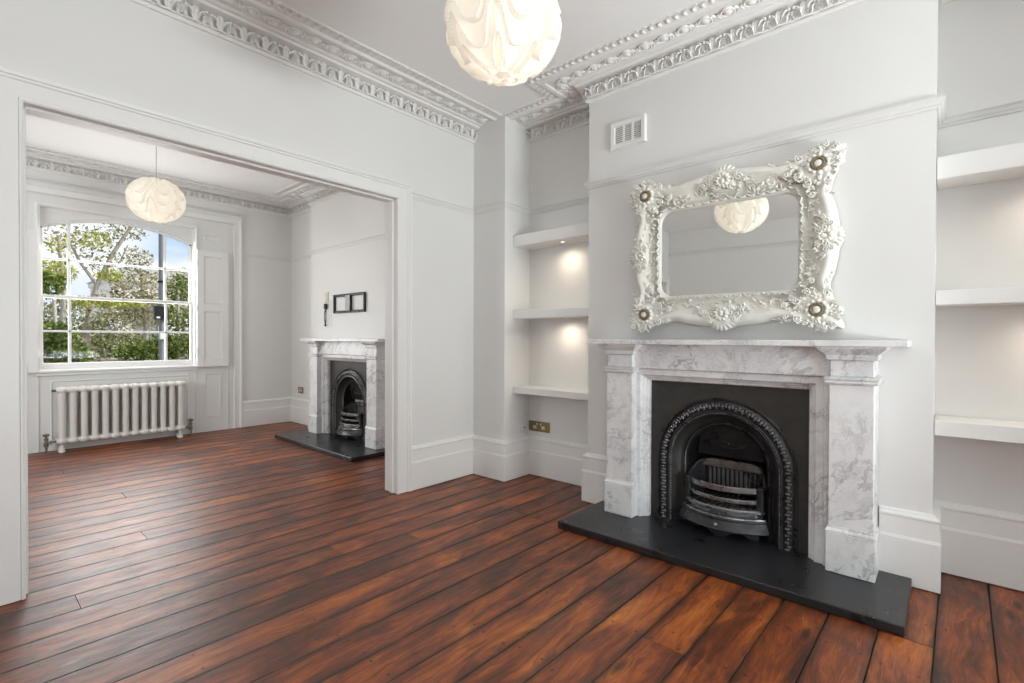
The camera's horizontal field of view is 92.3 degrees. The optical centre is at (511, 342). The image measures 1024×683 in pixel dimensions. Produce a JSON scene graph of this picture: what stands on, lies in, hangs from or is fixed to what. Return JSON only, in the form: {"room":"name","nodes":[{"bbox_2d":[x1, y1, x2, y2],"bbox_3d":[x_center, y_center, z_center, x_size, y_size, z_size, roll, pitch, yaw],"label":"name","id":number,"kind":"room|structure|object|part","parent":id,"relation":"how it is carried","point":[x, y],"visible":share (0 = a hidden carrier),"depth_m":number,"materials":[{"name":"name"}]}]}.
{"room":"living room","nodes":[
{"label":"living room","id":0,"kind":"room"},
{"bbox_2d":[26,168,291,453],"bbox_3d":[-5.024,-0.399,5.184,0.220,3.080,5.315,1,1,41],"label":"wall","id":1,"kind":"structure","parent":0,"point":[266,284],"depth_m":6.49,"materials":[{"name":"paint"}]},
{"bbox_2d":[32,202,197,376],"bbox_3d":[-4.510,-0.559,5.676,0.215,1.806,1.509,1,1,41],"label":"window","id":2,"kind":"structure","parent":1,"relation":"in","point":[47,214],"depth_m":5.59,"materials":[{"name":"paint"}]},
{"bbox_2d":[27,229,39,372],"bbox_3d":[-5.024,-0.429,4.960,0.071,1.475,0.366,1,1,41],"label":"window shutter","id":3,"kind":"object","parent":2,"relation":"attached to","point":[33,354],"visible":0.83,"depth_m":5.04,"materials":[{"name":"paint"}]},
{"bbox_3d":[-5.019,-0.087,4.954,0.028,0.628,0.211,1,1,41],"label":"shutter panel","id":4,"kind":"part","parent":3,"relation":"part of","materials":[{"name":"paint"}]},
{"bbox_3d":[-4.514,0.313,5.681,0.215,0.061,1.503,1,1,41],"label":"sill","id":5,"kind":"part","parent":2,"relation":"part of","materials":[{"name":"paint"}]},
{"bbox_3d":[-4.535,-0.938,5.719,0.035,0.908,1.399,1,1,41],"label":"sash","id":6,"kind":"part","parent":2,"relation":"part of","materials":[{"name":"paint"}]},
{"bbox_3d":[-4.508,-0.119,5.700,0.037,0.795,1.399,1,1,41],"label":"sash","id":7,"kind":"part","parent":2,"relation":"part of","materials":[{"name":"paint"}]},
{"bbox_2d":[38,234,227,451],"bbox_3d":[-4.455,-0.129,5.654,0.014,2.515,2.170,1,1,41],"label":"panelling","id":8,"kind":"object","parent":1,"relation":"attached to","point":[205,235],"visible":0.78,"depth_m":6.02,"materials":[{"name":"paint"}]},
{"bbox_2d":[26,175,241,427],"bbox_3d":[-4.445,-0.293,5.635,0.050,2.856,2.517,1,1,41],"label":"trim","id":9,"kind":"structure","parent":1,"relation":"attached to","point":[31,186],"depth_m":6.49,"materials":[{"name":"paint"}]},
{"bbox_2d":[26,144,344,217],"bbox_3d":[-3.485,-1.851,3.880,3.800,0.145,5.228,1,1,41],"label":"crown molding","id":10,"kind":"structure","parent":1,"relation":"attached to","point":[296,199],"depth_m":5.99,"materials":[{"name":"paint"}]},
{"bbox_2d":[196,249,229,366],"bbox_3d":[-3.831,-0.437,6.309,0.071,1.475,0.390,1,1,41],"label":"window shutter","id":11,"kind":"object","parent":1,"relation":"attached to","point":[212,267],"visible":1,"depth_m":6.29,"materials":[{"name":"paint"}]},
{"bbox_3d":[-3.828,-0.800,6.293,0.028,0.608,0.211,1,1,41],"label":"shutter panel","id":12,"kind":"part","parent":11,"relation":"part of","materials":[{"name":"paint"}]},
{"bbox_3d":[-3.830,-0.095,6.299,0.028,0.628,0.211,1,1,41],"label":"shutter panel","id":13,"kind":"part","parent":11,"relation":"part of","materials":[{"name":"paint"}]},
{"bbox_2d":[0,0,473,445],"bbox_3d":[-2.070,-0.368,2.535,0.135,3.080,5.060,1,1,41],"label":"wall","id":14,"kind":"structure","parent":0,"point":[127,51],"depth_m":3.22,"materials":[{"name":"paint"}]},
{"bbox_2d":[0,66,411,605],"bbox_3d":[-1.611,-0.031,3.058,0.203,2.392,2.284,1,1,41],"label":"door frame","id":15,"kind":"structure","parent":14,"relation":"attached to","point":[17,88],"depth_m":2.27,"materials":[{"name":"paint"}]},
{"bbox_2d":[23,103,396,593],"bbox_3d":[-1.611,0.020,3.058,0.139,2.291,2.082,1,1,41],"label":"lining","id":16,"kind":"object","parent":14,"relation":"attached to","point":[391,203],"visible":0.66,"depth_m":3.27,"materials":[{"name":"paint"}]},
{"bbox_2d":[129,0,503,142],"bbox_3d":[-1.318,-1.837,2.994,0.360,0.145,3.373,1,1,41],"label":"crown molding","id":17,"kind":"structure","parent":14,"relation":"attached to","point":[274,30],"depth_m":3.20,"materials":[{"name":"paint"}]},
{"bbox_2d":[412,434,473,490],"bbox_3d":[-0.565,0.985,4.127,0.032,0.345,0.695,1,1,41],"label":"baseboard","id":18,"kind":"structure","parent":14,"relation":"attached to","point":[440,461],"depth_m":4.09,"materials":[{"name":"paint"}]},
{"bbox_2d":[292,193,384,418],"bbox_3d":[-1.749,-0.396,6.026,4.010,3.080,0.525,1,1,41],"label":"wall","id":19,"kind":"structure","parent":0,"point":[346,217],"depth_m":6.03,"materials":[{"name":"paint"}]},
{"bbox_2d":[298,387,302,393],"bbox_3d":[-2.972,0.663,6.913,0.144,0.086,0.014,1,1,41],"label":"wall socket","id":20,"kind":"object","parent":19,"relation":"attached to","point":[300,389],"visible":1,"depth_m":6.91,"materials":[{"name":"gold metal"}]},
{"bbox_2d":[242,233,384,262],"bbox_3d":[-1.984,-1.169,5.585,3.790,0.052,0.681,1,1,41],"label":"rail","id":21,"kind":"object","parent":19,"relation":"attached to","point":[379,236],"visible":0.55,"depth_m":6.24,"materials":[{"name":"paint"}]},
{"bbox_2d":[324,292,330,326],"bbox_3d":[-2.310,-0.418,6.146,0.166,0.439,0.036,1,1,41],"label":"candle sconce","id":22,"kind":"object","parent":19,"relation":"attached to","point":[326,293],"visible":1,"depth_m":6.16,"materials":[{"name":"black metal"}]},
{"bbox_2d":[333,292,365,313],"bbox_3d":[-1.932,-0.472,5.811,0.698,0.224,0.036,1,1,41],"label":"picture frames","id":23,"kind":"object","parent":19,"relation":"attached to","point":[348,297],"visible":1,"depth_m":5.78,"materials":[{"name":"black wood"}]},
{"bbox_3d":[-1.938,-0.472,5.801,0.105,0.185,0.014,1,1,41],"label":"plate","id":24,"kind":"part","parent":23,"relation":"part of","materials":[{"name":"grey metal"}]},
{"bbox_2d":[26,0,697,197],"bbox_3d":[-1.167,-1.961,2.054,10.200,0.120,5.750,1,1,41],"label":"ceiling","id":25,"kind":"structure","parent":0,"point":[412,33],"depth_m":3.19,"materials":[{"name":"paint"}]},
{"bbox_2d":[125,146,185,222],"bbox_3d":[-3.183,-1.507,4.400,0.448,0.839,0.448,0,1,-20],"label":"pendant lamp","id":26,"kind":"object","parent":25,"relation":"hanging from","point":[151,199],"visible":0.98,"depth_m":4.28,"materials":[{"name":"paper"}]},
{"bbox_3d":[-3.183,-1.278,4.401,0.449,0.380,0.447,0,0,1],"label":"lamp shade","id":27,"kind":"part","parent":26,"relation":"part of","materials":[{"name":"paper"}]},
{"bbox_3d":[-3.182,-1.648,4.399,0.005,0.498,0.006,1,1,41],"label":"cord","id":28,"kind":"part","parent":26,"relation":"part of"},
{"bbox_2d":[444,0,561,86],"bbox_3d":[-0.033,-1.457,1.878,0.457,0.879,0.457,1,1,41],"label":"pendant lamp","id":29,"kind":"object","parent":25,"relation":"hanging from","point":[500,43],"visible":1,"depth_m":1.77,"materials":[{"name":"paper"}]},
{"bbox_2d":[0,421,1023,682],"bbox_3d":[-1.240,1.189,2.131,10.238,0.021,5.700,1,1,41],"label":"floor","id":30,"kind":"structure","parent":0,"point":[244,554],"depth_m":2.29,"materials":[{"name":"brown wood"}]},
{"bbox_2d":[42,380,192,452],"bbox_3d":[-4.390,0.799,5.575,0.174,0.681,1.356,1,1,41],"label":"radiator","id":31,"kind":"object","parent":30,"relation":"on","point":[174,388],"visible":1,"depth_m":5.49,"materials":[{"name":"metal"}]},
{"bbox_2d":[275,430,384,461],"bbox_3d":[-1.918,1.123,5.634,1.724,0.043,0.840,1,1,41],"label":"hearth slab","id":32,"kind":"object","parent":30,"relation":"on","point":[351,449],"visible":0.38,"depth_m":5.35,"materials":[{"name":"black stone"}]},
{"bbox_2d":[300,338,384,449],"bbox_3d":[-1.906,0.524,5.641,1.706,1.152,0.268,1,1,41],"label":"fireplace surround","id":33,"kind":"object","parent":32,"relation":"on","point":[322,350],"visible":0.84,"depth_m":5.52,"materials":[{"name":"stone"}]},
{"bbox_2d":[300,338,384,341],"bbox_3d":[-1.905,-0.035,5.636,1.706,0.032,0.267,1,1,41],"label":"mantel shelf","id":34,"kind":"object","parent":33,"relation":"attached to","point":[301,339],"depth_m":5.57,"materials":[{"name":"stone"}]},
{"bbox_3d":[-1.885,0.603,5.692,1.118,0.994,0.165,1,1,41],"label":"jamb moulding","id":35,"kind":"part","parent":33,"relation":"part of","materials":[{"name":"stone"}]},
{"bbox_2d":[330,360,366,441],"bbox_3d":[-1.799,0.658,5.766,0.456,0.891,0.894,0,1,-35],"label":"fireplace insert","id":36,"kind":"object","parent":32,"relation":"on","point":[348,380],"visible":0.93,"depth_m":5.81,"materials":[{"name":"metal"}]},
{"bbox_3d":[-1.758,0.727,5.837,0.360,0.053,0.050,1,1,41],"label":"rail","id":37,"kind":"part","parent":36,"relation":"part of","materials":[{"name":"metal"}]},
{"bbox_3d":[-1.711,0.877,5.579,0.036,0.162,0.045,1,1,41],"label":"bar post","id":38,"kind":"part","parent":36,"relation":"part of","materials":[{"name":"metal"}]},
{"bbox_2d":[558,500,911,636],"bbox_3d":[1.213,1.156,2.865,1.724,0.043,0.840,1,1,41],"label":"hearth slab","id":39,"kind":"object","parent":30,"relation":"on","point":[883,604],"visible":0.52,"depth_m":2.53,"materials":[{"name":"black stone"}]},
{"bbox_2d":[651,380,808,554],"bbox_3d":[1.332,0.691,2.997,0.456,0.891,0.894,0,1,-35],"label":"fireplace insert","id":40,"kind":"object","parent":39,"relation":"on","point":[712,444],"visible":1,"depth_m":2.93,"materials":[{"name":"metal"}]},
{"bbox_3d":[1.109,0.906,3.086,0.036,0.162,0.045,1,1,41],"label":"bar post","id":41,"kind":"part","parent":40,"relation":"part of","materials":[{"name":"metal"}]},
{"bbox_3d":[1.373,0.759,3.069,0.360,0.053,0.050,1,1,41],"label":"rail","id":42,"kind":"part","parent":40,"relation":"part of","materials":[{"name":"metal"}]},
{"bbox_3d":[1.421,0.909,2.810,0.036,0.162,0.045,1,1,41],"label":"bar post","id":43,"kind":"part","parent":40,"relation":"part of","materials":[{"name":"metal"}]},
{"bbox_2d":[586,339,911,582],"bbox_3d":[1.226,0.557,2.872,1.706,1.152,0.268,1,1,41],"label":"fireplace surround","id":44,"kind":"object","parent":39,"relation":"on","point":[841,378],"visible":0.99,"depth_m":2.56,"materials":[{"name":"stone"}]},
{"bbox_3d":[1.246,0.636,2.923,1.118,0.994,0.165,1,1,41],"label":"jamb moulding","id":45,"kind":"part","parent":44,"relation":"part of","materials":[{"name":"stone"}]},
{"bbox_2d":[586,339,911,347],"bbox_3d":[1.227,-0.003,2.867,1.706,0.032,0.267,1,1,41],"label":"mantel shelf","id":46,"kind":"object","parent":44,"relation":"attached to","point":[602,343],"depth_m":2.67,"materials":[{"name":"stone"}]},
{"bbox_2d":[473,0,1023,523],"bbox_3d":[1.903,-0.356,2.600,6.000,3.080,0.820,1,1,41],"label":"wall","id":47,"kind":"structure","parent":0,"point":[907,240],"depth_m":2.56,"materials":[{"name":"paint"}]},
{"bbox_2d":[520,422,526,431],"bbox_3d":[0.104,0.739,4.324,0.018,0.086,0.086,1,1,41],"label":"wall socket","id":48,"kind":"object","parent":47,"relation":"attached to","point":[523,425],"visible":1,"depth_m":4.32,"materials":[{"name":"white plastic"}]},
{"bbox_2d":[529,420,549,432],"bbox_3d":[0.243,0.730,4.304,0.223,0.087,0.013,1,1,41],"label":"wall socket","id":49,"kind":"object","parent":47,"relation":"attached to","point":[533,425],"visible":1,"depth_m":4.30,"materials":[{"name":"gold metal"}]},
{"bbox_2d":[513,307,587,319],"bbox_3d":[0.382,-0.239,4.034,0.801,0.078,0.223,1,1,41],"label":"shelf","id":50,"kind":"object","parent":47,"relation":"attached to","point":[573,312],"visible":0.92,"depth_m":3.94,"materials":[{"name":"paint"}]},
{"bbox_2d":[513,385,587,399],"bbox_3d":[0.381,0.404,4.040,0.801,0.055,0.223,1,1,41],"label":"shelf","id":51,"kind":"object","parent":47,"relation":"attached to","point":[570,393],"visible":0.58,"depth_m":3.99,"materials":[{"name":"paint"}]},
{"bbox_2d":[513,222,588,249],"bbox_3d":[0.384,-0.866,4.029,0.801,0.100,0.223,1,1,41],"label":"shelf","id":52,"kind":"object","parent":47,"relation":"attached to","point":[577,233],"visible":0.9,"depth_m":3.97,"materials":[{"name":"paint"}]},
{"bbox_2d":[582,452,606,503],"bbox_3d":[0.735,0.988,3.663,0.297,0.355,0.327,1,1,41],"label":"baseboard","id":53,"kind":"structure","parent":47,"relation":"attached to","point":[594,471],"depth_m":3.57,"materials":[{"name":"paint"}]},
{"bbox_2d":[610,113,646,150],"bbox_3d":[0.801,-1.454,3.398,0.264,0.184,0.024,1,1,41],"label":"air vent","id":54,"kind":"object","parent":47,"relation":"in","point":[631,131],"visible":1,"depth_m":3.39,"materials":[{"name":"paint"}]},
{"bbox_2d":[242,397,1023,593],"bbox_3d":[-1.187,0.994,1.983,9.790,0.360,5.390,1,1,41],"label":"baseboard","id":55,"kind":"structure","parent":47,"relation":"attached to","point":[982,544],"depth_m":2.46,"materials":[{"name":"paint"}]},
{"bbox_2d":[412,94,1023,214],"bbox_3d":[1.010,-1.148,2.944,3.925,0.052,1.020,1,1,41],"label":"rail","id":56,"kind":"object","parent":47,"relation":"attached to","point":[938,102],"visible":0.9,"depth_m":2.78,"materials":[{"name":"paint"}]},
{"bbox_2d":[503,0,954,143],"bbox_3d":[1.274,-1.829,2.954,3.562,0.145,0.660,1,1,41],"label":"crown molding","id":57,"kind":"structure","parent":47,"relation":"attached to","point":[699,31],"depth_m":3.13,"materials":[{"name":"paint"}]},
{"bbox_2d":[629,139,846,332],"bbox_3d":[1.253,-0.565,2.910,1.208,1.010,0.132,1,0,39],"label":"ornate mirror","id":58,"kind":"object","parent":47,"relation":"attached to","point":[730,247],"visible":1,"depth_m":2.85,"materials":[{"name":"beige paint"}]},
{"bbox_2d":[662,194,798,295],"bbox_3d":[1.275,-0.563,2.942,0.785,0.543,0.022,1,0,39],"label":"mirror glass","id":59,"kind":"object","parent":58,"relation":"attached to","point":[746,245],"depth_m":2.90,"materials":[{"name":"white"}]},
{"bbox_2d":[934,415,1023,443],"bbox_3d":[2.437,0.416,2.221,0.801,0.075,0.223,1,1,41],"label":"shelf","id":60,"kind":"object","parent":47,"relation":"attached to","point":[950,426],"visible":1,"depth_m":2.31,"materials":[{"name":"paint"}]},
{"bbox_2d":[936,287,1023,306],"bbox_3d":[2.439,-0.214,2.216,0.801,0.075,0.223,1,1,41],"label":"shelf","id":61,"kind":"object","parent":47,"relation":"attached to","point":[1009,295],"visible":1,"depth_m":2.30,"materials":[{"name":"paint"}]},
{"bbox_2d":[937,142,1023,189],"bbox_3d":[2.441,-0.843,2.211,0.801,0.113,0.223,1,1,41],"label":"shelf","id":62,"kind":"object","parent":47,"relation":"attached to","point":[1005,162],"visible":1,"depth_m":2.31,"materials":[{"name":"paint"}]},
{"label":"outside","id":63,"kind":"structure","parent":0,"visible":0},
{"bbox_3d":[-19.039,1.631,36.868,62.660,0.100,90.000,1,1,41],"label":"ground","id":64,"kind":"structure","parent":63,"visible":0},
{"bbox_2d":[42,271,94,362],"bbox_3d":[-6.339,0.435,6.877,0.520,2.877,0.792,1,1,41],"label":"shrub","id":65,"kind":"object","parent":64,"relation":"on","point":[55,345],"visible":0.56,"depth_m":6.82,"materials":[{"name":"green plant"}]},
{"bbox_2d":[42,230,148,357],"bbox_3d":[-6.952,-0.015,8.204,0.674,3.751,1.497,1,1,41],"label":"tree","id":66,"kind":"object","parent":64,"relation":"on","point":[63,271],"visible":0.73,"depth_m":8.04,"materials":[{"name":"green plant"}]},
{"bbox_2d":[42,223,158,361],"bbox_3d":[-9.361,-0.674,11.145,0.876,5.008,2.306,1,1,41],"label":"tree","id":67,"kind":"object","parent":64,"relation":"on","point":[88,323],"visible":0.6,"depth_m":11.10,"materials":[{"name":"green plant"}]},
{"bbox_2d":[43,301,189,357],"bbox_3d":[-10.842,0.348,13.408,1.073,2.914,5.780,1,1,41],"label":"hedge","id":68,"kind":"object","parent":64,"relation":"on","point":[44,315],"visible":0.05,"depth_m":13.14,"materials":[{"name":"green plant"}]},
{"bbox_2d":[86,267,189,357],"bbox_3d":[-18.304,-1.100,28.993,6.150,5.500,9.600,1,1,41],"label":"house","id":69,"kind":"structure","parent":64,"relation":"on","point":[104,285],"depth_m":24.68,"materials":[{"name":"paint"}]},
{"bbox_2d":[94,245,182,359],"bbox_3d":[-7.373,-0.042,9.765,0.748,3.775,1.412,1,1,41],"label":"tree","id":70,"kind":"object","parent":64,"relation":"on","point":[141,315],"visible":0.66,"depth_m":9.68,"materials":[{"name":"green plant"}]},
{"bbox_2d":[91,356,188,361],"bbox_3d":[-8.653,1.084,13.665,0.330,1.450,13.040,1,1,41],"label":"wall","id":71,"kind":"structure","parent":64,"relation":"on","point":[101,359],"depth_m":12.09,"materials":[{"name":"stone"}]},
{"bbox_2d":[111,274,189,360],"bbox_3d":[-6.522,0.265,9.124,0.660,3.177,1.460,1,1,41],"label":"shrub","id":72,"kind":"object","parent":64,"relation":"on","point":[179,349],"visible":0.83,"depth_m":9.19,"materials":[{"name":"green plant"}]},
{"bbox_2d":[153,231,167,359],"bbox_3d":[-6.054,-0.915,8.472,0.238,5.550,0.209,1,1,41],"label":"street lamp post","id":73,"kind":"object","parent":64,"relation":"on","point":[158,311],"visible":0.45,"depth_m":8.48,"materials":[{"name":"metal"}]},
{"bbox_3d":[-6.069,-0.915,8.524,0.146,5.550,0.150,1,1,41],"label":"post","id":74,"kind":"part","parent":73,"relation":"part of","materials":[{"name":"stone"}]},
{"bbox_2d":[153,267,189,359],"bbox_3d":[-7.638,0.048,11.290,0.721,3.569,0.986,1,1,41],"label":"tree","id":75,"kind":"object","parent":64,"relation":"on","point":[180,272],"visible":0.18,"depth_m":11.29,"materials":[{"name":"green plant"}]}
]}

